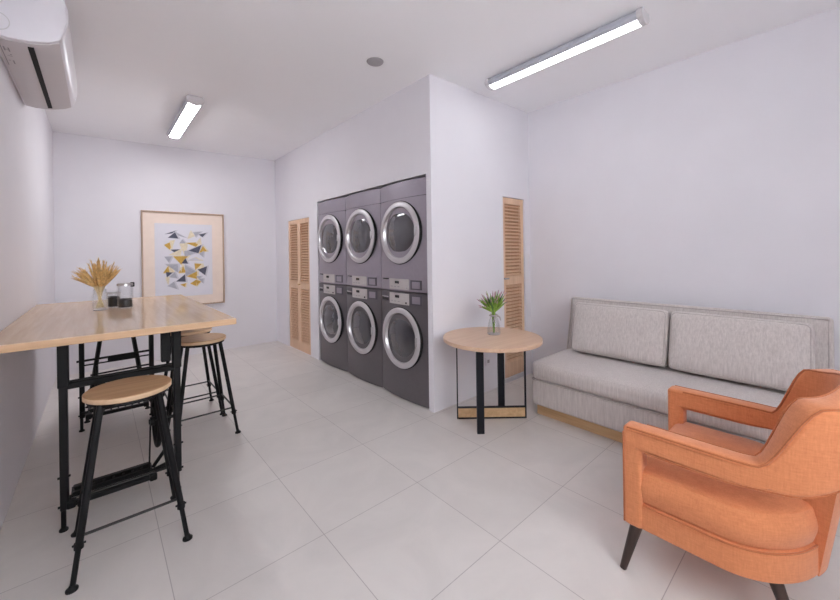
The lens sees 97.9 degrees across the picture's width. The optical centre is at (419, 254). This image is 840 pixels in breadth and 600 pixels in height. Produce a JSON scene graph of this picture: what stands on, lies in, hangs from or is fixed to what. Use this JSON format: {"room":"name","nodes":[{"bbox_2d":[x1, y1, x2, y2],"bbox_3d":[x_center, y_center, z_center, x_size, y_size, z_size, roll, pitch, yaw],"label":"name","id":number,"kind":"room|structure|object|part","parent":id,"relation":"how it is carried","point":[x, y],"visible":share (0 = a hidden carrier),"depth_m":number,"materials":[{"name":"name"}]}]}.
{"room":"laundry","nodes":[
{"label":"laundry","id":0,"kind":"room"},
{"bbox_2d":[0,56,55,530],"bbox_3d":[-1.849,-0.064,1.445,0.100,2.900,7.510,-1,0,-41],"label":"wall","id":1,"kind":"structure","parent":0,"point":[27,266],"depth_m":2.42,"materials":[{"name":"paint"}]},
{"bbox_2d":[0,0,76,109],"bbox_3d":[-2.332,-1.212,2.251,0.293,0.322,1.122,-1,0,-41],"label":"air conditioner","id":2,"kind":"object","parent":1,"relation":"attached to","point":[36,49],"visible":1,"depth_m":1.96,"materials":[{"name":"white plastic"}]},
{"bbox_3d":[-2.337,-1.082,2.253,0.231,0.062,1.080,-1,0,-41],"label":"underside panel","id":3,"kind":"part","parent":2,"relation":"part of","materials":[{"name":"grey plastic"}]},
{"bbox_2d":[28,47,51,107],"bbox_3d":[-2.328,-1.067,2.255,0.022,0.030,1.000,-1,0,-41],"label":"air vent","id":4,"kind":"object","parent":2,"relation":"attached to","point":[35,61],"depth_m":2.17,"materials":[{"name":"plastic"}]},
{"bbox_3d":[-2.232,-1.244,2.341,0.022,0.200,1.090,-1,0,-41],"label":"panel","id":5,"kind":"part","parent":2,"relation":"part of","materials":[{"name":"white plastic"}]},
{"bbox_2d":[53,131,276,376],"bbox_3d":[-3.191,-0.085,5.197,2.832,2.980,0.100,-1,0,-41],"label":"wall","id":6,"kind":"structure","parent":0,"point":[102,186],"depth_m":4.79,"materials":[{"name":"paint"}]},
{"bbox_2d":[141,210,224,303],"bbox_3d":[-3.243,0.067,5.059,0.968,1.290,0.033,-1,0,-41],"label":"framed print","id":7,"kind":"object","parent":6,"relation":"attached to","point":[182,253],"visible":0.92,"depth_m":5.05,"materials":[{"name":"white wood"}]},
{"bbox_2d":[275,76,429,410],"bbox_3d":[-0.750,-0.115,4.864,1.000,2.970,3.620,-1,0,-41],"label":"wall","id":8,"kind":"structure","parent":0,"point":[384,144],"depth_m":4.28,"materials":[{"name":"paint"}]},
{"bbox_2d":[288,217,310,354],"bbox_3d":[-1.730,0.439,5.239,0.068,1.878,0.731,-1,0,-41],"label":"door","id":9,"kind":"structure","parent":8,"relation":"in","point":[299,253],"depth_m":5.22,"materials":[{"name":"brown wood"}]},
{"bbox_2d":[0,341,839,599],"bbox_3d":[-0.270,1.424,2.812,4.247,0.120,7.510,-1,0,-41],"label":"floor","id":10,"kind":"structure","parent":0,"point":[334,484],"depth_m":1.94,"materials":[{"name":"tile"}]},
{"bbox_2d":[84,337,149,422],"bbox_3d":[-2.758,1.031,3.335,0.448,0.736,0.448,-1,0,-41],"label":"bar stool","id":11,"kind":"object","parent":10,"relation":"on","point":[134,342],"visible":0.08,"depth_m":3.31,"materials":[{"name":"black metal"}]},
{"bbox_3d":[-2.772,1.040,3.119,0.032,0.698,0.156,-1,0,4],"label":"leg","id":12,"kind":"part","parent":11,"relation":"part of","materials":[{"name":"black metal"}]},
{"bbox_3d":[-2.542,1.036,3.321,0.156,0.698,0.032,-1,0,4],"label":"leg","id":13,"kind":"part","parent":11,"relation":"part of","materials":[{"name":"black metal"}]},
{"bbox_2d":[0,294,235,532],"bbox_3d":[-2.076,0.889,2.550,0.986,1.000,1.922,-1,0,-41],"label":"bar table","id":14,"kind":"object","parent":10,"relation":"on","point":[59,325],"visible":0.84,"depth_m":2.09,"materials":[{"name":"brown wood"}]},
{"bbox_3d":[-1.803,0.904,1.848,0.038,0.963,0.068,-1,0,-41],"label":"leg","id":15,"kind":"part","parent":14,"relation":"part of","materials":[{"name":"black metal"}]},
{"bbox_3d":[-2.686,0.916,2.902,0.038,0.963,0.068,-1,0,-41],"label":"leg","id":16,"kind":"part","parent":14,"relation":"part of","materials":[{"name":"black metal"}]},
{"bbox_3d":[-1.655,1.262,2.055,0.481,0.022,0.022,-1,0,-41],"label":"pivot rod","id":17,"kind":"part","parent":14,"relation":"part of","materials":[{"name":"black metal"}]},
{"bbox_2d":[117,282,134,286],"bbox_3d":[-2.127,0.296,2.646,0.101,0.184,0.096,-1,0,-41],"label":"lid","id":18,"kind":"object","parent":14,"relation":"on","point":[132,284],"visible":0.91,"depth_m":2.62,"materials":[{"name":"metal"}]},
{"bbox_3d":[-2.131,0.217,2.645,0.096,0.018,0.096,-1,0,-41],"label":"lid","id":19,"kind":"part","parent":18,"relation":"part of","materials":[{"name":"metal"}]},
{"bbox_2d":[118,298,132,307],"bbox_3d":[-2.129,0.350,2.645,0.081,0.066,0.081,-1,0,-41],"label":"coffee beans","id":20,"kind":"object","parent":18,"relation":"in","point":[123,302],"visible":1,"depth_m":2.62,"materials":[{"name":"black food"}]},
{"bbox_3d":[-1.566,1.103,2.125,0.022,0.289,0.028,-1,0,-41],"label":"pitman rod","id":21,"kind":"part","parent":14,"relation":"part of","materials":[{"name":"black metal"}]},
{"bbox_3d":[-2.350,0.911,3.197,0.038,0.963,0.068,-1,0,-41],"label":"leg","id":22,"kind":"part","parent":14,"relation":"part of","materials":[{"name":"black metal"}]},
{"bbox_3d":[-1.441,0.899,2.165,0.038,0.963,0.068,-1,0,-41],"label":"leg","id":23,"kind":"part","parent":14,"relation":"part of","materials":[{"name":"black metal"}]},
{"bbox_3d":[-2.245,0.334,2.683,0.086,0.111,0.086,-1,0,-41],"label":"glass canister","id":24,"kind":"object","parent":14,"relation":"on","visible":0},
{"bbox_2d":[108,296,119,306],"bbox_3d":[-2.245,0.345,2.683,0.069,0.080,0.069,-1,0,-41],"label":"coffee beans","id":25,"kind":"object","parent":24,"relation":"in","point":[112,300],"visible":0.99,"depth_m":2.65,"materials":[{"name":"black food"}]},
{"bbox_3d":[-2.249,0.319,2.573,0.088,0.146,0.088,-1,0,-41],"label":"glass jar vase","id":26,"kind":"object","parent":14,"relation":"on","visible":0},
{"bbox_2d":[71,257,120,307],"bbox_3d":[-2.265,0.197,2.578,0.242,0.353,0.213,-1,0,-10],"label":"bunch","id":27,"kind":"object","parent":26,"relation":"in","point":[100,278],"visible":1,"depth_m":2.55,"materials":[{"name":"plant"}]},
{"bbox_2d":[65,375,192,594],"bbox_3d":[-1.416,1.012,1.789,0.448,0.736,0.448,-1,0,-41],"label":"bar stool","id":28,"kind":"object","parent":10,"relation":"on","point":[137,389],"visible":1,"depth_m":1.74,"materials":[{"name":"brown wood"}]},
{"bbox_3d":[-1.631,1.024,1.804,0.156,0.698,0.032,-1,0,4],"label":"leg","id":29,"kind":"part","parent":28,"relation":"part of","materials":[{"name":"black metal"}]},
{"bbox_3d":[-1.430,1.021,1.574,0.118,0.698,0.118,-1,0,-41],"label":"leg","id":30,"kind":"part","parent":28,"relation":"part of","materials":[{"name":"black metal"}]},
{"bbox_3d":[-1.421,0.657,1.789,0.340,0.026,0.340,-1,0,-41],"label":"seat","id":31,"kind":"part","parent":28,"relation":"part of","materials":[{"name":"brown wood"}]},
{"bbox_3d":[-1.401,1.020,2.005,0.032,0.698,0.156,-1,0,4],"label":"leg","id":32,"kind":"part","parent":28,"relation":"part of","materials":[{"name":"black metal"}]},
{"bbox_3d":[-1.200,1.018,1.775,0.156,0.698,0.032,-1,0,4],"label":"leg","id":33,"kind":"part","parent":28,"relation":"part of","materials":[{"name":"black metal"}]},
{"bbox_2d":[163,327,222,415],"bbox_3d":[-2.002,1.020,3.186,0.448,0.736,0.448,-1,0,-41],"label":"bar stool","id":34,"kind":"object","parent":10,"relation":"on","point":[202,330],"visible":0.41,"depth_m":3.16,"materials":[{"name":"black metal"}]},
{"bbox_3d":[-2.016,1.029,2.970,0.032,0.698,0.156,-1,0,4],"label":"leg","id":35,"kind":"part","parent":34,"relation":"part of","materials":[{"name":"black metal"}]},
{"bbox_3d":[-2.007,0.665,3.186,0.340,0.026,0.340,-1,0,-41],"label":"seat","id":36,"kind":"part","parent":34,"relation":"part of","materials":[{"name":"brown wood"}]},
{"bbox_3d":[-1.988,1.029,3.402,0.032,0.698,0.156,-1,0,4],"label":"leg","id":37,"kind":"part","parent":34,"relation":"part of","materials":[{"name":"black metal"}]},
{"bbox_3d":[-1.786,1.026,3.172,0.156,0.698,0.032,-1,0,4],"label":"leg","id":38,"kind":"part","parent":34,"relation":"part of","materials":[{"name":"black metal"}]},
{"bbox_2d":[168,333,240,433],"bbox_3d":[-1.700,1.016,2.853,0.448,0.736,0.448,-1,0,-41],"label":"bar stool","id":39,"kind":"object","parent":10,"relation":"on","point":[204,339],"visible":0.74,"depth_m":2.83,"materials":[{"name":"black metal"}]},
{"bbox_3d":[-1.916,1.028,2.867,0.156,0.698,0.032,-1,0,4],"label":"leg","id":40,"kind":"part","parent":39,"relation":"part of","materials":[{"name":"black metal"}]},
{"bbox_3d":[-1.714,1.025,2.637,0.032,0.698,0.156,-1,0,4],"label":"leg","id":41,"kind":"part","parent":39,"relation":"part of","materials":[{"name":"black metal"}]},
{"bbox_3d":[-1.705,0.661,2.853,0.340,0.026,0.340,-1,0,-41],"label":"seat","id":42,"kind":"part","parent":39,"relation":"part of","materials":[{"name":"brown wood"}]},
{"bbox_3d":[-1.686,1.024,3.068,0.032,0.698,0.156,-1,0,4],"label":"leg","id":43,"kind":"part","parent":39,"relation":"part of","materials":[{"name":"black metal"}]},
{"bbox_3d":[-1.484,1.022,2.838,0.156,0.698,0.032,-1,0,4],"label":"leg","id":44,"kind":"part","parent":39,"relation":"part of","materials":[{"name":"black metal"}]},
{"bbox_2d":[319,283,348,371],"bbox_3d":[-0.828,0.868,4.728,0.782,1.008,0.693,-1,0,-41],"label":"washing machine","id":45,"kind":"object","parent":10,"relation":"on","point":[333,297],"visible":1,"depth_m":4.41,"materials":[{"name":"metal"}]},
{"bbox_3d":[-1.100,0.797,4.490,0.032,0.464,0.464,-1,0,-41],"label":"trim","id":46,"kind":"part","parent":45,"relation":"part of","materials":[{"name":"metal"}]},
{"bbox_3d":[-1.115,0.430,4.507,0.024,0.105,0.296,-1,0,-41],"label":"control panel","id":47,"kind":"part","parent":45,"relation":"part of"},
{"bbox_3d":[-1.097,0.797,4.492,0.048,0.568,0.568,-1,0,-41],"label":"door","id":48,"kind":"part","parent":45,"relation":"part of","materials":[{"name":"metal"}]},
{"bbox_3d":[-1.104,0.797,4.486,0.031,0.404,0.404,-1,0,-41],"label":"door glass","id":49,"kind":"part","parent":45,"relation":"part of","materials":[{"name":"grey glass"}]},
{"bbox_2d":[318,197,346,284],"bbox_3d":[-0.842,-0.155,4.728,0.782,1.018,0.693,-1,0,-41],"label":"dryer","id":50,"kind":"object","parent":45,"relation":"on","point":[332,213],"visible":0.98,"depth_m":4.41,"materials":[{"name":"metal"}]},
{"bbox_3d":[-1.114,-0.190,4.490,0.032,0.480,0.480,-1,0,-41],"label":"trim","id":51,"kind":"part","parent":50,"relation":"part of","materials":[{"name":"metal"}]},
{"bbox_3d":[-1.117,0.294,4.507,0.024,0.100,0.296,-1,0,-41],"label":"control panel","id":52,"kind":"part","parent":50,"relation":"part of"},
{"bbox_3d":[-1.111,-0.191,4.492,0.048,0.584,0.584,-1,0,-41],"label":"door","id":53,"kind":"part","parent":50,"relation":"part of","materials":[{"name":"metal"}]},
{"bbox_3d":[-1.118,-0.190,4.486,0.031,0.420,0.420,-1,0,-41],"label":"door glass","id":54,"kind":"part","parent":50,"relation":"part of","materials":[{"name":"grey glass"}]},
{"bbox_2d":[347,285,382,386],"bbox_3d":[-0.367,0.861,4.203,0.782,1.008,0.693,-1,0,-41],"label":"washing machine","id":55,"kind":"object","parent":10,"relation":"on","point":[364,304],"visible":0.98,"depth_m":3.89,"materials":[{"name":"metal"}]},
{"bbox_3d":[-0.640,0.791,3.965,0.032,0.464,0.464,-1,0,-41],"label":"trim","id":56,"kind":"part","parent":55,"relation":"part of","materials":[{"name":"metal"}]},
{"bbox_3d":[-0.655,0.424,3.982,0.024,0.105,0.296,-1,0,-41],"label":"control panel","id":57,"kind":"part","parent":55,"relation":"part of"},
{"bbox_3d":[-0.637,0.791,3.967,0.048,0.568,0.568,-1,0,-41],"label":"door","id":58,"kind":"part","parent":55,"relation":"part of","materials":[{"name":"metal"}]},
{"bbox_3d":[-0.644,0.791,3.961,0.031,0.404,0.404,-1,0,-41],"label":"door glass","id":59,"kind":"part","parent":55,"relation":"part of","materials":[{"name":"grey glass"}]},
{"bbox_2d":[345,189,381,287],"bbox_3d":[-0.382,-0.162,4.203,0.782,1.018,0.693,-1,0,-41],"label":"dryer","id":60,"kind":"object","parent":55,"relation":"on","point":[363,213],"visible":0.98,"depth_m":3.89,"materials":[{"name":"metal"}]},
{"bbox_3d":[-0.654,-0.197,3.965,0.032,0.480,0.480,-1,0,-41],"label":"trim","id":61,"kind":"part","parent":60,"relation":"part of","materials":[{"name":"metal"}]},
{"bbox_3d":[-0.651,-0.197,3.967,0.048,0.584,0.584,-1,0,-41],"label":"door","id":62,"kind":"part","parent":60,"relation":"part of","materials":[{"name":"metal"}]},
{"bbox_3d":[-0.657,0.287,3.982,0.024,0.100,0.296,-1,0,-41],"label":"control panel","id":63,"kind":"part","parent":60,"relation":"part of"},
{"bbox_3d":[-0.658,-0.197,3.961,0.031,0.420,0.420,-1,0,-41],"label":"door glass","id":64,"kind":"part","parent":60,"relation":"part of","materials":[{"name":"grey glass"}]},
{"bbox_2d":[382,289,428,407],"bbox_3d":[0.093,0.855,3.678,0.782,1.008,0.693,-1,0,-41],"label":"washing machine","id":65,"kind":"object","parent":10,"relation":"on","point":[404,314],"visible":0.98,"depth_m":3.37,"materials":[{"name":"metal"}]},
{"bbox_3d":[-0.338,0.416,3.645,0.015,0.087,0.143,-1,0,-33],"label":"detergent drawer","id":66,"kind":"part","parent":65,"relation":"part of","materials":[{"name":"grey metal"}]},
{"bbox_3d":[-0.180,0.785,3.440,0.032,0.464,0.464,-1,0,-41],"label":"trim","id":67,"kind":"part","parent":65,"relation":"part of","materials":[{"name":"metal"}]},
{"bbox_3d":[-0.195,0.417,3.458,0.024,0.105,0.296,-1,0,-41],"label":"control panel","id":68,"kind":"part","parent":65,"relation":"part of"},
{"bbox_3d":[-0.177,0.785,3.443,0.048,0.568,0.568,-1,0,-41],"label":"door","id":69,"kind":"part","parent":65,"relation":"part of","materials":[{"name":"metal"}]},
{"bbox_3d":[-0.184,0.785,3.437,0.031,0.404,0.404,-1,0,-41],"label":"door glass","id":70,"kind":"part","parent":65,"relation":"part of","materials":[{"name":"grey glass"}]},
{"bbox_2d":[380,177,427,292],"bbox_3d":[0.078,-0.168,3.678,0.782,1.018,0.693,-1,0,-41],"label":"dryer","id":71,"kind":"object","parent":65,"relation":"on","point":[403,204],"visible":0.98,"depth_m":3.37,"materials":[{"name":"metal"}]},
{"bbox_3d":[-0.194,-0.203,3.440,0.032,0.480,0.480,-1,0,-41],"label":"trim","id":72,"kind":"part","parent":71,"relation":"part of","materials":[{"name":"metal"}]},
{"bbox_3d":[-0.197,0.281,3.458,0.024,0.100,0.296,-1,0,-41],"label":"control panel","id":73,"kind":"part","parent":71,"relation":"part of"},
{"bbox_3d":[-0.191,-0.203,3.443,0.048,0.584,0.584,-1,0,-41],"label":"door","id":74,"kind":"part","parent":71,"relation":"part of","materials":[{"name":"metal"}]},
{"bbox_3d":[-0.198,-0.203,3.437,0.031,0.420,0.420,-1,0,-41],"label":"door glass","id":75,"kind":"part","parent":71,"relation":"part of","materials":[{"name":"grey glass"}]},
{"bbox_2d":[443,327,542,433],"bbox_3d":[0.583,1.007,2.953,0.782,0.690,0.782,-1,0,-41],"label":"round table","id":76,"kind":"object","parent":10,"relation":"on","point":[478,340],"visible":0.99,"depth_m":2.95,"materials":[{"name":"brown wood"}]},
{"bbox_3d":[0.307,1.026,3.024,0.008,0.659,0.030,-1,0,0],"label":"thin leg","id":77,"kind":"part","parent":76,"relation":"part of","materials":[{"name":"black metal"}]},
{"bbox_3d":[0.455,1.024,2.770,0.054,0.659,0.030,-1,0,0],"label":"leg","id":78,"kind":"part","parent":76,"relation":"part of","materials":[{"name":"black metal"}]},
{"bbox_2d":[488,314,500,334],"bbox_3d":[0.612,0.577,3.037,0.112,0.170,0.112,-1,0,-41],"label":"glass bottle vase","id":79,"kind":"object","parent":76,"relation":"on","point":[491,315],"visible":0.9,"depth_m":3.02,"materials":[{"name":"clear glass"}]},
{"bbox_2d":[477,290,507,332],"bbox_3d":[0.603,0.470,3.047,0.254,0.359,0.255,-1,0,2],"label":"flowers","id":80,"kind":"object","parent":79,"relation":"in","point":[494,303],"visible":0.99,"depth_m":3.00,"materials":[{"name":"green plant"}]},
{"bbox_3d":[0.709,1.020,3.207,0.054,0.659,0.030,-1,0,0],"label":"leg","id":81,"kind":"part","parent":76,"relation":"part of","materials":[{"name":"black metal"}]},
{"bbox_3d":[0.869,1.018,3.026,0.008,0.659,0.030,-1,0,0],"label":"thin leg","id":82,"kind":"part","parent":76,"relation":"part of","materials":[{"name":"black metal"}]},
{"bbox_2d":[532,297,834,443],"bbox_3d":[1.812,0.870,2.725,0.920,0.929,1.689,-1,0,-41],"label":"sofa","id":83,"kind":"object","parent":10,"relation":"on","point":[597,394],"visible":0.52,"depth_m":2.61,"materials":[{"name":"grey fabric"}]},
{"bbox_2d":[571,302,670,366],"bbox_3d":[1.642,0.646,3.046,0.212,0.431,0.731,-1,0,-41],"label":"sofa cushion","id":84,"kind":"object","parent":83,"relation":"on","point":[633,334],"visible":1,"depth_m":2.95,"materials":[{"name":"fabric"}]},
{"bbox_2d":[532,348,786,441],"bbox_3d":[1.814,0.954,2.724,0.920,0.170,1.686,-1,0,-41],"label":"seat cushion","id":85,"kind":"object","parent":83,"relation":"on","point":[640,388],"depth_m":2.55,"materials":[{"name":"fabric"}]},
{"bbox_3d":[2.010,0.687,2.899,0.233,0.568,1.686,-1,0,-41],"label":"backrest","id":86,"kind":"part","parent":83,"relation":"part of","materials":[{"name":"fabric"}]},
{"bbox_2d":[668,311,814,390],"bbox_3d":[2.135,0.639,2.484,0.212,0.431,0.744,-1,0,-41],"label":"sofa cushion","id":87,"kind":"object","parent":83,"relation":"on","point":[768,353],"visible":0.84,"depth_m":2.40,"materials":[{"name":"fabric"}]},
{"bbox_2d":[620,369,839,599],"bbox_3d":[1.381,0.902,1.547,0.762,0.886,0.743,-1,0,-41],"label":"armchair","id":88,"kind":"object","parent":10,"relation":"on","point":[769,512],"visible":1,"depth_m":1.34,"materials":[{"name":"orange fabric"}]},
{"bbox_3d":[0.908,1.246,1.573,0.095,0.211,0.047,-1,0,14],"label":"leg","id":89,"kind":"part","parent":88,"relation":"part of","materials":[{"name":"brown wood"}]},
{"bbox_2d":[641,422,817,549],"bbox_3d":[1.345,0.969,1.589,0.706,0.153,0.563,-1,0,-41],"label":"seat cushion","id":90,"kind":"object","parent":88,"relation":"on","point":[733,517],"depth_m":1.37,"materials":[{"name":"orange fabric"}]},
{"bbox_3d":[1.343,1.090,1.593,0.698,0.122,0.572,-1,0,-41],"label":"seat rail","id":91,"kind":"part","parent":88,"relation":"part of","materials":[{"name":"orange fabric"}]},
{"bbox_3d":[1.292,1.240,1.303,0.047,0.213,0.107,-1,0,-29],"label":"leg","id":92,"kind":"part","parent":88,"relation":"part of","materials":[{"name":"brown wood"}]},
{"bbox_3d":[1.531,0.934,1.377,0.308,0.430,0.138,-1,0,-41],"label":"panel","id":93,"kind":"part","parent":88,"relation":"part of","materials":[{"name":"orange fabric"}]},
{"bbox_2d":[45,0,839,159],"bbox_3d":[-0.312,-1.615,2.812,4.247,0.282,7.510,-1,0,-41],"label":"ceiling","id":94,"kind":"structure","parent":0,"point":[272,77],"depth_m":2.77,"materials":[{"name":"paint"}]},
{"bbox_2d":[166,95,204,138],"bbox_3d":[-2.524,-1.430,3.903,0.153,0.080,1.310,-3,1,-41],"label":"ceiling light","id":95,"kind":"object","parent":94,"relation":"attached to","point":[191,104],"visible":1,"depth_m":3.71,"materials":[{"name":"white plastic"}]},
{"bbox_2d":[367,57,383,66],"bbox_3d":[-0.356,-1.520,2.899,0.136,0.012,0.136,-1,0,-41],"label":"ceiling speaker","id":96,"kind":"object","parent":94,"relation":"attached to","point":[373,61],"visible":1,"depth_m":2.88},
{"bbox_2d":[484,7,649,90],"bbox_3d":[1.044,-1.529,2.836,0.153,0.080,1.260,-3,1,-41],"label":"ceiling light","id":97,"kind":"object","parent":94,"relation":"attached to","point":[640,17],"visible":1,"depth_m":2.68,"materials":[{"name":"white plastic"}]},
{"bbox_2d":[426,74,531,412],"bbox_3d":[0.634,-0.149,3.677,1.515,3.000,0.110,-1,0,-41],"label":"wall","id":98,"kind":"structure","parent":0,"point":[477,144],"depth_m":3.43,"materials":[{"name":"paint"}]},
{"bbox_2d":[485,357,490,365],"bbox_3d":[0.672,1.056,3.615,0.075,0.080,0.012,-1,0,-41],"label":"wall outlet","id":99,"kind":"object","parent":98,"relation":"attached to","point":[487,359],"visible":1,"depth_m":3.61,"materials":[{"name":"white plastic"}]},
{"bbox_2d":[503,197,524,377],"bbox_3d":[1.012,0.348,3.940,0.395,1.899,0.074,-1,0,-41],"label":"door","id":100,"kind":"structure","parent":98,"relation":"in","point":[513,256],"depth_m":3.97,"materials":[{"name":"brown wood"}]},
{"bbox_2d":[528,7,839,370],"bbox_3d":[2.444,-0.174,2.837,0.100,3.000,3.940,-1,0,-41],"label":"wall","id":101,"kind":"structure","parent":0,"point":[711,179],"depth_m":2.95,"materials":[{"name":"paint"}]}
]}

